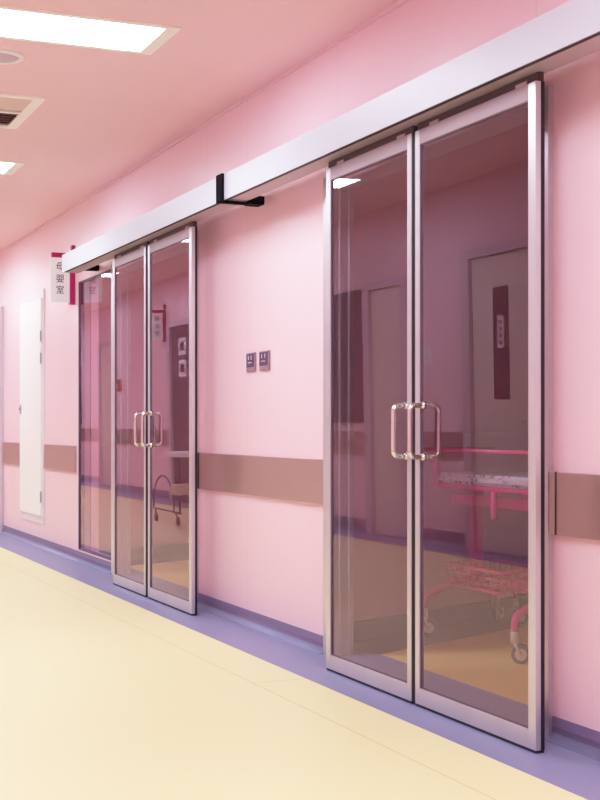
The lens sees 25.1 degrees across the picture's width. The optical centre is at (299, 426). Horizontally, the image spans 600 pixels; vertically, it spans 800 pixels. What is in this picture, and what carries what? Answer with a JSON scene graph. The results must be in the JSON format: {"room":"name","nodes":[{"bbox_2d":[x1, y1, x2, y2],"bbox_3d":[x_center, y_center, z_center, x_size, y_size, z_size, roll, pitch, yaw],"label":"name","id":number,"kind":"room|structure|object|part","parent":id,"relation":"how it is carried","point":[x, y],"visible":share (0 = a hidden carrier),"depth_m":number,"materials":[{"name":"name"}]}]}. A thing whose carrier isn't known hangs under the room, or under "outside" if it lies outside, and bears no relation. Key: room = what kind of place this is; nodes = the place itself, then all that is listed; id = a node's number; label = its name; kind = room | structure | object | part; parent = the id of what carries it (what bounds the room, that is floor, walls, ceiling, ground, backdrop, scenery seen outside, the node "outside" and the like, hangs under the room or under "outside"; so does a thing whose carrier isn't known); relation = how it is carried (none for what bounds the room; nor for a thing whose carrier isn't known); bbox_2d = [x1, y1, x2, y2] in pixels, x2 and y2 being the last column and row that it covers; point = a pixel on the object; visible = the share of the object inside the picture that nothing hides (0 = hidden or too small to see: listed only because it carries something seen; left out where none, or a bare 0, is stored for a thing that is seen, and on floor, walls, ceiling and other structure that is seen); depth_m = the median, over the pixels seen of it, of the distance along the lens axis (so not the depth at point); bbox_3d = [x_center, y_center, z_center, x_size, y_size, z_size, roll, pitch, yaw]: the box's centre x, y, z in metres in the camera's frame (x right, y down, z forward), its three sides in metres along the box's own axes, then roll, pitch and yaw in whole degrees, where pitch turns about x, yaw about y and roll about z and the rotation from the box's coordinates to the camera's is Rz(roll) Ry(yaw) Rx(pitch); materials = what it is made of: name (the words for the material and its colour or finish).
{"room":"hospital interior","nodes":[
{"label":"hospital interior","id":0,"kind":"room"},
{"bbox_2d":[90,284,90,511],"bbox_3d":[-2.642,-0.366,17.422,3.300,2.933,0.100,0,0,-23],"label":"wall","id":1,"kind":"structure","parent":0,"point":[90,284],"depth_m":17.35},
{"bbox_2d":[91,250,188,551],"bbox_3d":[-0.423,-0.366,12.209,0.100,2.933,3.600,0,0,43],"label":"door glass","id":2,"kind":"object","parent":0,"point":[170,275],"depth_m":11.29,"materials":[{"name":"clear glass"}]},
{"bbox_2d":[99,543,188,559],"bbox_3d":[-0.382,1.050,12.170,0.012,0.100,3.600,0,0,43],"label":"baseboard","id":3,"kind":"structure","parent":2,"relation":"attached to","point":[175,549],"depth_m":11.34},
{"bbox_2d":[0,0,398,283],"bbox_3d":[-1.843,-1.883,11.725,7.330,0.100,31.000,0,0,-23],"label":"ceiling","id":4,"kind":"structure","parent":0,"point":[103,113],"depth_m":7.15,"materials":[{"name":"pink paint"}]},
{"bbox_2d":[0,49,24,63],"bbox_3d":[-1.490,-1.827,6.679,0.250,0.012,0.250,0,0,-23],"label":"ceiling speaker","id":5,"kind":"object","parent":4,"relation":"attached to","point":[6,56],"visible":1,"depth_m":6.67,"materials":[{"name":"white plastic"}]},
{"bbox_2d":[0,53,18,62],"bbox_3d":[-1.490,-1.824,6.679,0.194,0.006,0.194,0,0,-23],"label":"grille","id":6,"kind":"object","parent":5,"relation":"attached to","point":[4,57],"depth_m":6.68,"materials":[{"name":"metal"}]},
{"bbox_2d":[0,160,24,174],"bbox_3d":[-2.696,-1.829,9.285,1.515,0.008,0.480,0,0,-23],"label":"recessed light","id":7,"kind":"object","parent":4,"relation":"in","point":[6,167],"visible":1,"depth_m":9.49,"materials":[{"name":"white plastic"}]},
{"bbox_2d":[0,162,13,172],"bbox_3d":[-2.710,-1.829,9.279,1.415,0.005,0.410,0,0,-23],"label":"diffuser","id":8,"kind":"object","parent":7,"relation":"attached to","point":[5,167],"depth_m":9.51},
{"bbox_2d":[0,92,45,128],"bbox_3d":[-2.055,-1.826,7.677,1.045,0.014,0.830,0,0,-23],"label":"ceiling vent","id":9,"kind":"object","parent":4,"relation":"in","point":[15,109],"visible":1,"depth_m":7.72,"materials":[{"name":"beige metal"}]},
{"bbox_2d":[0,5,180,54],"bbox_3d":[-1.335,-1.829,6.115,1.515,0.008,0.480,0,0,-23],"label":"recessed light","id":10,"kind":"object","parent":4,"relation":"in","point":[16,23],"visible":1,"depth_m":6.25,"materials":[{"name":"white plastic"}]},
{"bbox_2d":[0,0,599,731],"bbox_3d":[-2.013,-0.366,11.652,0.100,2.933,31.000,0,0,-23],"label":"wall","id":11,"kind":"structure","parent":0,"point":[261,268],"depth_m":7.05,"materials":[{"name":"pink paint"}]},
{"bbox_2d":[0,307,3,532],"bbox_3d":[-3.308,-0.070,14.578,0.090,2.340,1.300,0,0,-23],"label":"door","id":12,"kind":"structure","parent":11,"relation":"in","point":[1,308],"depth_m":13.97,"materials":[{"name":"white"}]},
{"bbox_2d":[3,442,19,464],"bbox_3d":[-2.894,0.269,13.553,0.018,0.220,0.870,0,0,-23],"label":"rail","id":13,"kind":"object","parent":11,"relation":"attached to","point":[11,450],"visible":0.8,"depth_m":13.52,"materials":[{"name":"plastic"}]},
{"bbox_2d":[19,289,44,523],"bbox_3d":[-2.525,-0.181,12.662,0.052,2.134,1.000,0,0,-23],"label":"door","id":14,"kind":"structure","parent":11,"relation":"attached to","point":[32,308],"depth_m":12.52,"materials":[{"name":"white metal"}]},
{"bbox_2d":[44,444,75,471],"bbox_3d":[-2.077,0.269,11.651,0.018,0.220,1.150,0,0,-23],"label":"rail","id":15,"kind":"object","parent":11,"relation":"attached to","point":[56,457],"visible":1,"depth_m":11.57,"materials":[{"name":"plastic"}]},
{"bbox_2d":[50,245,74,304],"bbox_3d":[-1.964,-1.257,11.150,0.205,0.494,0.060,0,0,-23],"label":"sign","id":16,"kind":"object","parent":11,"relation":"attached to","point":[62,285],"visible":0.93,"depth_m":11.12,"materials":[{"name":"white plastic"}]},
{"bbox_2d":[79,269,110,560],"bbox_3d":[-1.586,-0.087,10.600,0.046,2.195,1.070,0,0,-23],"label":"door frame","id":17,"kind":"structure","parent":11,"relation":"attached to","point":[81,291],"depth_m":11.08,"materials":[{"name":"metal"}]},
{"bbox_2d":[111,265,130,574],"bbox_3d":[-1.335,-0.050,10.050,0.142,2.300,0.078,0,0,-23],"label":"trim","id":18,"kind":"structure","parent":11,"relation":"attached to","point":[123,278],"depth_m":10.04,"materials":[{"name":"metal"}]},
{"bbox_2d":[113,241,155,596],"bbox_3d":[-1.138,-0.047,9.050,0.148,2.292,0.804,0,0,-23],"label":"sliding door","id":19,"kind":"structure","parent":11,"relation":"in","point":[139,251],"depth_m":8.89,"materials":[{"name":"metal"}]},
{"bbox_3d":[-1.139,-1.133,9.050,0.021,0.058,0.710,0,0,-23],"label":"rail","id":20,"kind":"part","parent":19,"relation":"part of","materials":[{"name":"metal"}]},
{"bbox_3d":[-1.139,1.058,9.050,0.021,0.064,0.710,0,0,-23],"label":"rail","id":21,"kind":"part","parent":19,"relation":"part of","materials":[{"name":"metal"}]},
{"bbox_3d":[-1.040,0.018,8.725,0.071,0.225,0.022,0,0,-23],"label":"handle","id":22,"kind":"part","parent":19,"relation":"part of","materials":[{"name":"metal"}]},
{"bbox_3d":[-0.969,0.018,8.755,0.071,0.225,0.022,0,0,-23],"label":"handle","id":23,"kind":"part","parent":19,"relation":"part of","materials":[{"name":"metal"}]},
{"bbox_2d":[117,239,188,271],"bbox_3d":[-0.964,-1.167,9.197,0.134,0.035,1.812,0,0,-23],"label":"trim","id":24,"kind":"structure","parent":11,"relation":"attached to","point":[181,247],"depth_m":9.11,"materials":[{"name":"glass"}]},
{"bbox_2d":[141,221,196,615],"bbox_3d":[-0.794,-0.047,8.249,0.148,2.292,0.885,0,0,-23],"label":"sliding door","id":25,"kind":"structure","parent":11,"relation":"in","point":[185,232],"depth_m":7.87,"materials":[{"name":"metal"}]},
{"bbox_3d":[-0.977,0.018,8.577,0.071,0.225,0.022,0,0,-23],"label":"handle","id":26,"kind":"part","parent":25,"relation":"part of","materials":[{"name":"metal"}]},
{"bbox_3d":[-0.906,0.018,8.607,0.071,0.225,0.022,0,0,-23],"label":"handle","id":27,"kind":"part","parent":25,"relation":"part of","materials":[{"name":"metal"}]},
{"bbox_3d":[-0.794,-1.133,8.248,0.021,0.058,0.791,0,0,-23],"label":"rail","id":28,"kind":"part","parent":25,"relation":"part of","materials":[{"name":"metal"}]},
{"bbox_3d":[-0.794,1.058,8.248,0.021,0.064,0.791,0,0,-23],"label":"rail","id":29,"kind":"part","parent":25,"relation":"part of","materials":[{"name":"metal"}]},
{"bbox_2d":[197,231,198,601],"bbox_3d":[-0.600,-0.050,8.339,0.142,2.300,0.078,0,0,-23],"label":"trim","id":30,"kind":"structure","parent":11,"relation":"attached to","point":[197,231],"depth_m":8.29,"materials":[{"name":"metal"}]},
{"bbox_2d":[0,0,408,252],"bbox_3d":[-2.046,-1.825,11.583,0.014,0.016,30.900,0,0,-23],"label":"trim","id":31,"kind":"structure","parent":11,"relation":"attached to","point":[400,2],"depth_m":7.55,"materials":[{"name":"pink paint"}]},
{"bbox_2d":[216,173,264,206],"bbox_3d":[-0.318,-1.253,7.161,0.240,0.150,0.100,0,0,-23],"label":"bracket","id":32,"kind":"object","parent":11,"relation":"attached to","point":[258,201],"visible":0.94,"depth_m":7.13,"materials":[{"name":"black metal"}]},
{"bbox_3d":[-0.318,-1.184,7.161,0.240,0.012,0.090,0,0,-23],"label":"arm","id":33,"kind":"part","parent":32,"relation":"part of"},
{"bbox_2d":[246,352,255,371],"bbox_3d":[-0.271,-0.354,7.451,0.016,0.105,0.129,0,0,-23],"label":"wall control","id":34,"kind":"object","parent":11,"relation":"attached to","point":[250,357],"visible":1,"depth_m":7.43,"materials":[{"name":"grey plastic"}]},
{"bbox_2d":[197,452,322,504],"bbox_3d":[-0.252,0.269,7.396,0.023,0.222,1.870,0,0,-23],"label":"rail","id":35,"kind":"object","parent":11,"relation":"attached to","point":[286,478],"visible":0.88,"depth_m":7.25,"materials":[{"name":"taupe brown plastic"},{"name":"dark bronze"}]},
{"bbox_2d":[259,350,269,370],"bbox_3d":[-0.192,-0.354,7.266,0.016,0.105,0.138,0,0,-23],"label":"wall control","id":36,"kind":"object","parent":11,"relation":"attached to","point":[264,356],"visible":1,"depth_m":7.25,"materials":[{"name":"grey plastic"}]},
{"bbox_2d":[1,525,599,760],"bbox_3d":[-2.060,1.060,11.577,0.045,0.080,30.900,0,0,-23],"label":"baseboard","id":37,"kind":"structure","parent":11,"relation":"attached to","point":[577,738],"depth_m":7.18,"materials":[{"name":"purple plastic"}]},
{"bbox_2d":[62,0,599,272],"bbox_3d":[0.083,-1.258,6.304,0.270,0.135,9.118,0,0,-23],"label":"sliding door rail","id":38,"kind":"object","parent":11,"relation":"attached to","point":[569,32],"depth_m":5.41,"materials":[{"name":"metal"}]},
{"bbox_2d":[323,177,353,655],"bbox_3d":[0.185,-0.050,6.513,0.142,2.300,0.078,0,0,-23],"label":"door frame","id":39,"kind":"structure","parent":11,"relation":"attached to","point":[343,197],"depth_m":6.50,"materials":[{"name":"metal"}]},
{"bbox_2d":[326,126,417,703],"bbox_3d":[0.292,-0.047,5.722,0.148,2.292,0.832,0,0,-23],"label":"sliding door","id":40,"kind":"structure","parent":11,"relation":"in","point":[399,143],"depth_m":5.74,"materials":[{"name":"metal"}]},
{"bbox_3d":[0.291,-1.133,5.723,0.021,0.058,0.738,0,0,-23],"label":"rail","id":41,"kind":"part","parent":40,"relation":"part of","materials":[{"name":"metal"}]},
{"bbox_3d":[0.291,1.058,5.723,0.021,0.064,0.738,0,0,-23],"label":"rail","id":42,"kind":"part","parent":40,"relation":"part of","materials":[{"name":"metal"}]},
{"bbox_3d":[0.395,0.018,5.384,0.071,0.225,0.022,0,0,-23],"label":"handle","id":43,"kind":"part","parent":40,"relation":"part of","materials":[{"name":"metal"}]},
{"bbox_2d":[407,71,544,753],"bbox_3d":[0.630,-0.047,4.935,0.148,2.292,0.869,0,0,-23],"label":"sliding door","id":44,"kind":"structure","parent":11,"relation":"in","point":[530,90],"depth_m":4.63,"materials":[{"name":"metal"}]},
{"bbox_3d":[0.451,0.018,5.256,0.071,0.225,0.022,0,0,-23],"label":"handle","id":45,"kind":"part","parent":44,"relation":"part of","materials":[{"name":"metal"}]},
{"bbox_3d":[0.521,0.018,5.286,0.071,0.225,0.022,0,0,-23],"label":"handle","id":46,"kind":"part","parent":44,"relation":"part of","materials":[{"name":"metal"}]},
{"bbox_3d":[0.630,-1.133,4.934,0.021,0.058,0.775,0,0,-23],"label":"rail","id":47,"kind":"part","parent":44,"relation":"part of","materials":[{"name":"metal"}]},
{"bbox_3d":[0.630,1.058,4.934,0.021,0.064,0.775,0,0,-23],"label":"rail","id":48,"kind":"part","parent":44,"relation":"part of","materials":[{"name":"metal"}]},
{"bbox_2d":[545,86,553,737],"bbox_3d":[0.916,-0.050,4.811,0.142,2.300,0.078,0,0,-23],"label":"trim","id":49,"kind":"structure","parent":11,"relation":"attached to","point":[549,90],"depth_m":4.75,"materials":[{"name":"metal"}]},
{"bbox_2d":[549,471,599,539],"bbox_3d":[1.579,0.269,3.135,0.023,0.222,3.515,0,0,-23],"label":"rail","id":50,"kind":"object","parent":11,"relation":"attached to","point":[574,498],"visible":1,"depth_m":4.61,"materials":[{"name":"brown matte plastic"}]},
{"bbox_2d":[0,512,599,799],"bbox_3d":[-1.843,1.125,11.725,7.330,0.051,31.000,0,0,-23],"label":"floor","id":51,"kind":"structure","parent":0,"point":[109,691],"depth_m":5.28,"materials":[{"name":"yellow plastic"}]},
{"bbox_2d":[424,432,527,663],"bbox_3d":[1.106,0.565,6.910,0.762,1.070,1.441,0,0,-23],"label":"trolley","id":52,"kind":"object","parent":51,"relation":"on","point":[492,481],"visible":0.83,"depth_m":6.81,"materials":[{"name":"pink metal"}]},
{"bbox_3d":[0.698,0.215,6.974,0.024,0.190,0.022,0,0,-23],"label":"rail post","id":53,"kind":"part","parent":52,"relation":"part of","materials":[{"name":"metal"}]},
{"bbox_3d":[0.785,0.869,7.119,0.311,0.172,0.035,0,0,-12],"label":"leg","id":54,"kind":"part","parent":52,"relation":"part of","materials":[{"name":"pink paint"}]},
{"bbox_3d":[0.861,0.120,6.792,0.431,0.019,1.375,0,0,0],"label":"guard rail","id":55,"kind":"part","parent":52,"relation":"part of","materials":[{"name":"metal"}]},
{"bbox_2d":[437,483,527,498],"bbox_3d":[1.065,0.325,6.787,0.495,0.061,1.184,0,0,-23],"label":"tray","id":56,"kind":"object","parent":52,"relation":"on","point":[476,490],"depth_m":6.60,"materials":[{"name":"pink paint"}]},
{"bbox_3d":[1.059,0.265,6.791,0.466,0.054,1.117,0,0,-23],"label":"mattress","id":57,"kind":"part","parent":52,"relation":"part of","materials":[{"name":"white fabric"}]},
{"bbox_2d":[443,557,527,595],"bbox_3d":[0.974,0.751,6.780,0.339,0.119,0.685,0,0,-23],"label":"basket","id":58,"kind":"object","parent":52,"relation":"on","point":[476,566],"depth_m":6.82,"materials":[{"name":"metal"}]},
{"bbox_3d":[1.027,0.874,7.403,0.046,0.162,0.542,0,0,19],"label":"leg","id":59,"kind":"part","parent":52,"relation":"part of","materials":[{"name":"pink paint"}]},
{"bbox_3d":[0.930,0.380,6.473,0.033,0.130,0.034,0,0,-23],"label":"crank handle","id":60,"kind":"part","parent":52,"relation":"part of","materials":[{"name":"pink paint"}]},
{"bbox_3d":[1.115,0.874,7.278,0.054,0.163,0.495,0,0,22],"label":"leg","id":61,"kind":"part","parent":52,"relation":"part of","materials":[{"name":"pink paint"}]},
{"bbox_3d":[1.128,0.869,6.483,0.138,0.173,0.540,0,0,19],"label":"leg","id":62,"kind":"part","parent":52,"relation":"part of","materials":[{"name":"pink paint"}]},
{"bbox_2d":[334,104,527,187],"bbox_3d":[0.554,-1.167,5.664,0.134,0.035,1.802,0,0,-23],"label":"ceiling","id":63,"kind":"structure","parent":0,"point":[517,117],"depth_m":5.51,"materials":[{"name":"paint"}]},
{"bbox_2d":[354,123,527,641],"bbox_3d":[1.342,-0.366,8.107,0.112,2.933,3.600,0,0,43],"label":"door glass","id":64,"kind":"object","parent":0,"point":[476,194],"depth_m":7.47,"materials":[{"name":"clear glass"}]}
]}

